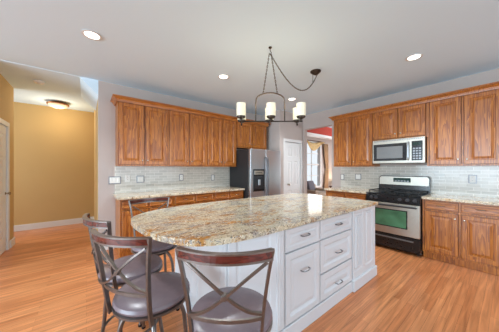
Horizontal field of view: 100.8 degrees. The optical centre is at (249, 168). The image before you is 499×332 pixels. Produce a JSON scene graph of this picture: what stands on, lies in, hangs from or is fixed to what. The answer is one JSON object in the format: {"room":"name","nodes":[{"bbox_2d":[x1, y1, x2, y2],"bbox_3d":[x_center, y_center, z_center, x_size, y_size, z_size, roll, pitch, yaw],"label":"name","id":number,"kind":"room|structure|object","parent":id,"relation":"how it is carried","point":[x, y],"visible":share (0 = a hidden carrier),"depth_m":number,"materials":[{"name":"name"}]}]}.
{"room":"kitchen","nodes":[
{"label":"kitchen","id":0,"kind":"room"},
{"bbox_2d":[0,74,13,239],"bbox_3d":[-3.770,-0.040,3.063,0.120,2.740,1.320,0,0,-38],"label":"wall","id":1,"kind":"structure","parent":0,"point":[6,90],"depth_m":3.47,"materials":[{"name":"paint"}]},
{"bbox_2d":[0,118,10,254],"bbox_3d":[-3.719,0.290,3.065,0.123,2.080,0.890,0,0,-38],"label":"door","id":2,"kind":"structure","parent":1,"relation":"in","point":[5,193],"depth_m":3.28,"materials":[{"name":"white paint"}]},
{"bbox_2d":[10,237,14,247],"bbox_3d":[-4.053,1.265,3.531,0.016,0.130,0.235,0,0,-38],"label":"baseboard","id":3,"kind":"structure","parent":1,"relation":"attached to","point":[12,241],"depth_m":3.50,"materials":[{"name":"white paint"}]},
{"bbox_2d":[14,102,93,225],"bbox_3d":[-5.250,-0.040,4.187,3.350,2.740,0.120,0,0,-38],"label":"wall","id":4,"kind":"structure","parent":0,"point":[54,147],"depth_m":4.71,"materials":[{"name":"paint"}]},
{"bbox_2d":[14,216,93,231],"bbox_3d":[-5.208,1.265,4.134,3.350,0.130,0.016,0,0,-38],"label":"baseboard","id":5,"kind":"structure","parent":4,"relation":"attached to","point":[23,227],"depth_m":4.65,"materials":[{"name":"white paint"}]},
{"bbox_2d":[80,77,97,109],"bbox_3d":[-2.854,-1.288,3.671,0.230,0.235,1.100,0,0,-38],"label":"wall","id":6,"kind":"structure","parent":0,"point":[89,87],"depth_m":3.42,"materials":[{"name":"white paint"}]},
{"bbox_2d":[94,101,97,230],"bbox_3d":[-3.188,-0.040,4.376,0.120,2.740,2.380,0,0,-38],"label":"wall","id":7,"kind":"structure","parent":0,"point":[96,110],"depth_m":3.91,"materials":[{"name":"paint"}]},
{"bbox_2d":[98,81,261,235],"bbox_3d":[-1.087,-0.040,4.442,3.500,2.740,0.120,0,0,-38],"label":"wall","id":8,"kind":"structure","parent":0,"point":[106,109],"depth_m":3.41,"materials":[{"name":"grey paint"}]},
{"bbox_2d":[115,101,167,165],"bbox_3d":[-1.831,-0.555,3.553,0.768,1.030,0.349,0,0,-38],"label":"upper cabinet","id":9,"kind":"object","parent":8,"relation":"attached to","point":[141,132],"visible":0.91,"depth_m":3.40,"materials":[{"name":"brown wood"}]},
{"bbox_2d":[115,166,229,192],"bbox_3d":[-1.357,0.190,4.147,2.270,0.480,0.008,0,0,-38],"label":"tiled wall","id":10,"kind":"structure","parent":8,"relation":"attached to","point":[156,178],"depth_m":3.99,"materials":[{"name":"grey tile"}]},
{"bbox_2d":[109,176,120,183],"bbox_3d":[-2.239,0.195,3.435,0.175,0.125,0.016,0,0,-38],"label":"light switch","id":11,"kind":"object","parent":10,"relation":"attached to","point":[115,179],"visible":1,"depth_m":3.43,"materials":[{"name":"white plastic"}]},
{"bbox_2d":[125,175,129,181],"bbox_3d":[-2.096,0.170,3.552,0.075,0.118,0.010,0,0,-38],"label":"wall outlet","id":12,"kind":"object","parent":10,"relation":"attached to","point":[127,177],"visible":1,"depth_m":3.55,"materials":[{"name":"white plastic"}]},
{"bbox_2d":[136,176,143,182],"bbox_3d":[-1.939,0.190,3.672,0.125,0.125,0.016,0,0,-38],"label":"light switch","id":13,"kind":"object","parent":10,"relation":"attached to","point":[139,179],"visible":1,"depth_m":3.67,"materials":[{"name":"white plastic"}]},
{"bbox_2d":[168,110,206,166],"bbox_3d":[-1.231,-0.555,4.027,0.758,1.030,0.349,0,0,-38],"label":"upper cabinet","id":14,"kind":"object","parent":8,"relation":"attached to","point":[187,133],"visible":0.94,"depth_m":3.89,"materials":[{"name":"brown wood"}]},
{"bbox_2d":[110,94,270,126],"bbox_3d":[-0.880,-1.080,4.272,3.297,0.080,0.398,0,0,-38],"label":"crown molding","id":15,"kind":"structure","parent":8,"relation":"attached to","point":[115,98],"depth_m":3.69,"materials":[{"name":"brown wood"}]},
{"bbox_2d":[207,117,235,166],"bbox_3d":[-0.654,-0.555,4.483,0.708,1.030,0.349,0,0,-38],"label":"upper cabinet","id":16,"kind":"object","parent":8,"relation":"attached to","point":[221,133],"visible":0.91,"depth_m":4.35,"materials":[{"name":"brown wood"}]},
{"bbox_2d":[236,122,265,149],"bbox_3d":[-0.015,-0.770,4.988,0.908,0.600,0.349,0,0,-38],"label":"upper cabinet","id":17,"kind":"object","parent":8,"relation":"attached to","point":[248,136],"visible":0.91,"depth_m":4.85,"materials":[{"name":"brown wood"}]},
{"bbox_2d":[0,0,498,127],"bbox_3d":[0.830,-1.458,1.611,16.700,0.105,12.900,0,0,-38],"label":"ceiling","id":18,"kind":"structure","parent":0,"point":[360,49],"depth_m":2.41,"materials":[{"name":"white paint"}]},
{"bbox_2d":[33,80,44,84],"bbox_3d":[-3.396,-1.385,3.332,0.136,0.038,0.136,0,0,-38],"label":"smoke detector","id":19,"kind":"object","parent":18,"relation":"attached to","point":[34,81],"visible":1,"depth_m":3.30,"materials":[{"name":"white plastic"}]},
{"bbox_2d":[46,101,69,108],"bbox_3d":[-4.056,-1.331,4.378,0.370,0.147,0.370,0,0,-38],"label":"flush ceiling light","id":20,"kind":"object","parent":18,"relation":"attached to","point":[55,104],"visible":1,"depth_m":4.29,"materials":[{"name":"white glass"}]},
{"bbox_2d":[81,30,101,40],"bbox_3d":[-1.662,-1.405,2.179,0.176,0.007,0.176,0,0,-38],"label":"recessed light","id":21,"kind":"object","parent":18,"relation":"in","point":[89,34],"visible":1,"depth_m":2.18,"materials":[{"name":"white paint"}]},
{"bbox_2d":[218,74,228,78],"bbox_3d":[-0.397,-1.405,3.165,0.176,0.007,0.176,0,0,-38],"label":"recessed light","id":22,"kind":"object","parent":18,"relation":"in","point":[221,76],"visible":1,"depth_m":3.15,"materials":[{"name":"white paint"}]},
{"bbox_2d":[236,46,320,125],"bbox_3d":[0.504,-0.967,2.532,1.374,0.897,0.571,0,0,-26],"label":"chandelier","id":23,"kind":"object","parent":18,"relation":"hanging from","point":[299,112],"visible":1,"depth_m":2.31,"materials":[{"name":"brown metal"}]},
{"bbox_2d":[405,53,422,60],"bbox_3d":[2.079,-1.405,2.611,0.176,0.007,0.176,0,0,-38],"label":"recessed light","id":24,"kind":"object","parent":18,"relation":"in","point":[418,55],"visible":1,"depth_m":2.61,"materials":[{"name":"white paint"}]},
{"bbox_2d":[0,223,498,331],"bbox_3d":[0.830,1.380,1.611,16.700,0.100,12.900,0,0,-38],"label":"floor","id":25,"kind":"structure","parent":0,"point":[49,282],"depth_m":2.16,"materials":[{"name":"brown wood"}]},
{"bbox_2d":[82,213,163,331],"bbox_3d":[-0.875,0.821,1.469,0.406,1.018,0.484,0,0,37],"label":"bar stool","id":26,"kind":"object","parent":25,"relation":"on","point":[136,268],"visible":0.56,"depth_m":1.40,"materials":[{"name":"brown metal"}]},
{"bbox_2d":[90,229,189,331],"bbox_3d":[-0.572,0.821,1.166,0.406,1.018,0.484,0,0,20],"label":"bar stool","id":27,"kind":"object","parent":25,"relation":"on","point":[148,297],"visible":0.98,"depth_m":1.04,"materials":[{"name":"grey leather"}]},
{"bbox_2d":[115,196,173,257],"bbox_3d":[-1.737,0.891,3.434,0.768,0.875,0.654,0,0,-38],"label":"base cabinet","id":28,"kind":"object","parent":25,"relation":"on","point":[123,228],"visible":0.4,"depth_m":3.08,"materials":[{"name":"brown wood"}]},
{"bbox_2d":[113,186,244,199],"bbox_3d":[-1.184,0.434,3.876,2.265,0.037,0.631,0,0,-38],"label":"countertop","id":29,"kind":"structure","parent":28,"relation":"on","point":[149,194],"depth_m":3.58,"materials":[{"name":"stone"}]},
{"bbox_2d":[128,197,179,326],"bbox_3d":[-0.922,0.821,1.998,0.406,1.018,0.484,0,0,-38],"label":"bar stool","id":30,"kind":"object","parent":25,"relation":"on","point":[159,248],"visible":0.33,"depth_m":1.94,"materials":[{"name":"brown metal"}]},
{"bbox_2d":[174,193,213,206],"bbox_3d":[-1.137,0.891,3.908,0.758,0.875,0.654,0,0,-38],"label":"base cabinet","id":31,"kind":"object","parent":25,"relation":"on","point":[180,200],"visible":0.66,"depth_m":3.66,"materials":[{"name":"brown wood"}]},
{"bbox_2d":[175,246,274,331],"bbox_3d":[-0.090,0.821,0.987,0.406,1.018,0.484,0,0,2],"label":"bar stool","id":32,"kind":"object","parent":25,"relation":"on","point":[237,308],"visible":1,"depth_m":0.82,"materials":[{"name":"grey leather"}]},
{"bbox_2d":[214,190,242,201],"bbox_3d":[-0.568,0.891,4.357,0.688,0.875,0.654,0,0,-38],"label":"base cabinet","id":33,"kind":"object","parent":25,"relation":"on","point":[229,195],"visible":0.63,"depth_m":4.11,"materials":[{"name":"brown wood"}]},
{"bbox_2d":[230,149,280,197],"bbox_3d":[0.155,0.459,4.769,0.905,1.737,0.848,0,0,-38],"label":"refrigerator","id":34,"kind":"object","parent":25,"relation":"on","point":[258,171],"visible":0.69,"depth_m":4.42,"materials":[{"name":"silver metal"}]},
{"bbox_2d":[175,205,376,331],"bbox_3d":[0.411,0.891,2.376,2.150,0.873,1.180,0,0,-38],"label":"kitchen island","id":35,"kind":"object","parent":25,"relation":"on","point":[316,265],"visible":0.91,"depth_m":1.76,"materials":[{"name":"white paint"}]},
{"bbox_2d":[131,193,377,246],"bbox_3d":[0.208,0.434,2.286,2.600,0.038,1.270,0,0,-38],"label":"island countertop","id":36,"kind":"structure","parent":35,"relation":"on","point":[216,223],"depth_m":1.75,"materials":[{"name":"beige stone"}]},
{"bbox_2d":[307,184,325,195],"bbox_3d":[2.244,0.940,7.226,1.040,0.779,0.880,0,0,-38],"label":"armchair","id":37,"kind":"object","parent":25,"relation":"on","point":[318,191],"visible":0.17,"depth_m":6.81,"materials":[{"name":"beige fabric"}]},
{"bbox_2d":[307,181,314,189],"bbox_3d":[2.138,0.595,7.232,0.400,0.329,0.188,0,0,-42],"label":"throw pillow","id":38,"kind":"object","parent":37,"relation":"on","point":[310,184],"visible":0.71,"depth_m":7.14,"materials":[{"name":"fabric"}]},
{"bbox_2d":[316,190,325,195],"bbox_3d":[2.294,0.860,7.163,0.720,0.140,0.720,0,0,-38],"label":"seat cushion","id":39,"kind":"object","parent":37,"relation":"on","point":[320,192],"depth_m":6.90,"materials":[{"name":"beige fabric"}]},
{"bbox_2d":[326,190,365,199],"bbox_3d":[2.072,0.891,4.188,0.654,0.875,0.813,0,0,-38],"label":"base cabinet","id":40,"kind":"object","parent":25,"relation":"on","point":[360,196],"visible":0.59,"depth_m":3.98,"materials":[{"name":"brown wood"}]},
{"bbox_2d":[324,187,376,193],"bbox_3d":[2.068,0.434,4.199,0.631,0.037,0.832,0,0,-38],"label":"countertop","id":41,"kind":"structure","parent":40,"relation":"on","point":[341,189],"depth_m":4.09,"materials":[{"name":"stone"}]},
{"bbox_2d":[366,175,430,255],"bbox_3d":[2.530,0.732,3.538,0.720,1.194,0.759,0,0,-38],"label":"gas range","id":42,"kind":"object","parent":25,"relation":"on","point":[399,209],"visible":0.84,"depth_m":3.34,"materials":[{"name":"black metal"}]},
{"bbox_2d":[366,188,429,197],"bbox_3d":[2.530,0.404,3.538,0.580,0.067,0.759,0,0,-38],"label":"cooktop","id":43,"kind":"object","parent":42,"relation":"in","point":[382,192],"depth_m":3.45,"materials":[{"name":"black metal"}]},
{"bbox_2d":[423,199,498,275],"bbox_3d":[3.048,0.891,2.951,0.654,0.875,0.788,0,0,-38],"label":"base cabinet","id":44,"kind":"object","parent":25,"relation":"on","point":[466,235],"visible":0.98,"depth_m":2.76,"materials":[{"name":"brown wood"}]},
{"bbox_2d":[422,193,498,205],"bbox_3d":[3.054,0.434,2.950,0.631,0.037,0.804,0,0,-38],"label":"countertop","id":45,"kind":"structure","parent":44,"relation":"on","point":[441,197],"depth_m":2.86,"materials":[{"name":"stone"}]},
{"bbox_2d":[262,110,282,193],"bbox_3d":[0.527,-0.040,5.303,0.100,2.740,0.770,0,0,-38],"label":"wall","id":46,"kind":"structure","parent":0,"point":[274,132],"depth_m":5.05,"materials":[{"name":"grey paint"}]},
{"bbox_2d":[283,111,302,193],"bbox_3d":[1.088,-0.040,5.319,0.800,2.740,0.100,0,0,-38],"label":"wall","id":47,"kind":"structure","parent":0,"point":[291,130],"depth_m":5.21,"materials":[{"name":"grey paint"}]},
{"bbox_2d":[284,138,302,193],"bbox_3d":[1.115,0.295,5.300,0.750,2.070,0.123,0,0,-38],"label":"door","id":48,"kind":"structure","parent":47,"relation":"in","point":[293,149],"depth_m":5.32,"materials":[{"name":"white paint"}]},
{"bbox_2d":[307,136,331,187],"bbox_3d":[2.651,-0.040,8.478,5.330,2.740,0.120,0,0,-38],"label":"wall","id":49,"kind":"structure","parent":0,"point":[327,141],"depth_m":8.89,"materials":[{"name":"grey paint"}]},
{"bbox_2d":[307,141,321,187],"bbox_3d":[2.522,-0.160,8.344,1.160,1.880,0.170,0,0,-38],"label":"window","id":50,"kind":"structure","parent":49,"relation":"in","point":[314,158],"depth_m":8.48,"materials":[{"name":"white glass"}]},
{"bbox_2d":[307,140,324,150],"bbox_3d":[2.654,-0.901,8.257,1.340,0.409,0.062,0,0,-38],"label":"valance","id":51,"kind":"object","parent":50,"relation":"hanging from","point":[313,146],"visible":0.94,"depth_m":8.16,"materials":[{"name":"beige fabric"}]},
{"bbox_2d":[324,144,328,187],"bbox_3d":[3.259,0.130,8.754,0.362,2.322,0.118,0,0,-38],"label":"curtain","id":52,"kind":"object","parent":49,"relation":"hanging from","point":[325,145],"visible":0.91,"depth_m":8.74,"materials":[{"name":"beige fabric"}]},
{"bbox_2d":[307,127,331,135],"bbox_3d":[3.281,-1.260,7.599,5.230,0.300,0.120,0,0,-38],"label":"wall red header","id":53,"kind":"structure","parent":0,"point":[327,131],"depth_m":6.88,"materials":[{"name":"paint"}]},
{"bbox_2d":[307,132,331,139],"bbox_3d":[3.281,-1.070,7.599,5.230,0.080,0.160,0,0,-38],"label":"crown molding","id":54,"kind":"structure","parent":53,"relation":"attached to","point":[308,133],"depth_m":6.72,"materials":[{"name":"white paint"}]},
{"bbox_2d":[303,68,498,193],"bbox_3d":[4.098,-0.040,2.249,0.120,2.740,9.650,0,0,-38],"label":"wall","id":55,"kind":"structure","parent":0,"point":[317,120],"depth_m":4.04,"materials":[{"name":"grey paint"}]},
{"bbox_2d":[334,113,379,166],"bbox_3d":[2.193,-0.555,4.280,0.349,1.030,0.798,0,0,-38],"label":"upper cabinet","id":56,"kind":"object","parent":55,"relation":"attached to","point":[353,136],"visible":0.95,"depth_m":4.15,"materials":[{"name":"brown wood"}]},
{"bbox_2d":[374,103,426,140],"bbox_3d":[2.681,-0.790,3.662,0.349,0.560,0.773,0,0,-38],"label":"upper cabinet","id":57,"kind":"object","parent":55,"relation":"attached to","point":[409,121],"visible":0.87,"depth_m":3.53,"materials":[{"name":"brown wood"}]},
{"bbox_2d":[373,136,426,163],"bbox_3d":[2.642,-0.297,3.625,0.452,0.415,0.755,0,0,-38],"label":"microwave","id":58,"kind":"object","parent":57,"relation":"attached to","point":[413,149],"visible":0.99,"depth_m":3.46,"materials":[{"name":"silver metal"}]},
{"bbox_2d":[328,81,498,120],"bbox_3d":[2.658,-1.080,3.650,0.398,0.080,2.507,0,0,-38],"label":"crown molding","id":59,"kind":"structure","parent":55,"relation":"attached to","point":[494,85],"depth_m":3.25,"materials":[{"name":"brown wood"}]},
{"bbox_2d":[341,166,498,197],"bbox_3d":[2.855,0.190,3.720,0.008,0.480,2.500,0,0,-38],"label":"tiled wall","id":60,"kind":"structure","parent":55,"relation":"attached to","point":[450,180],"depth_m":3.35,"materials":[{"name":"grey tile"}]},
{"bbox_2d":[355,174,360,179],"bbox_3d":[2.309,0.175,4.391,0.016,0.125,0.125,0,0,-38],"label":"light switch","id":61,"kind":"object","parent":60,"relation":"attached to","point":[357,176],"visible":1,"depth_m":4.39,"materials":[{"name":"white plastic"}]},
{"bbox_2d":[468,175,476,183],"bbox_3d":[3.338,0.160,3.090,0.014,0.130,0.090,0,0,-38],"label":"wall outlet","id":62,"kind":"object","parent":60,"relation":"attached to","point":[472,179],"visible":1,"depth_m":3.09,"materials":[{"name":"white plastic"}]},
{"bbox_2d":[427,89,498,165],"bbox_3d":[3.166,-0.555,3.048,0.349,1.030,0.788,0,0,-38],"label":"upper cabinet","id":63,"kind":"object","parent":55,"relation":"attached to","point":[461,130],"visible":0.93,"depth_m":2.96,"materials":[{"name":"brown wood"}]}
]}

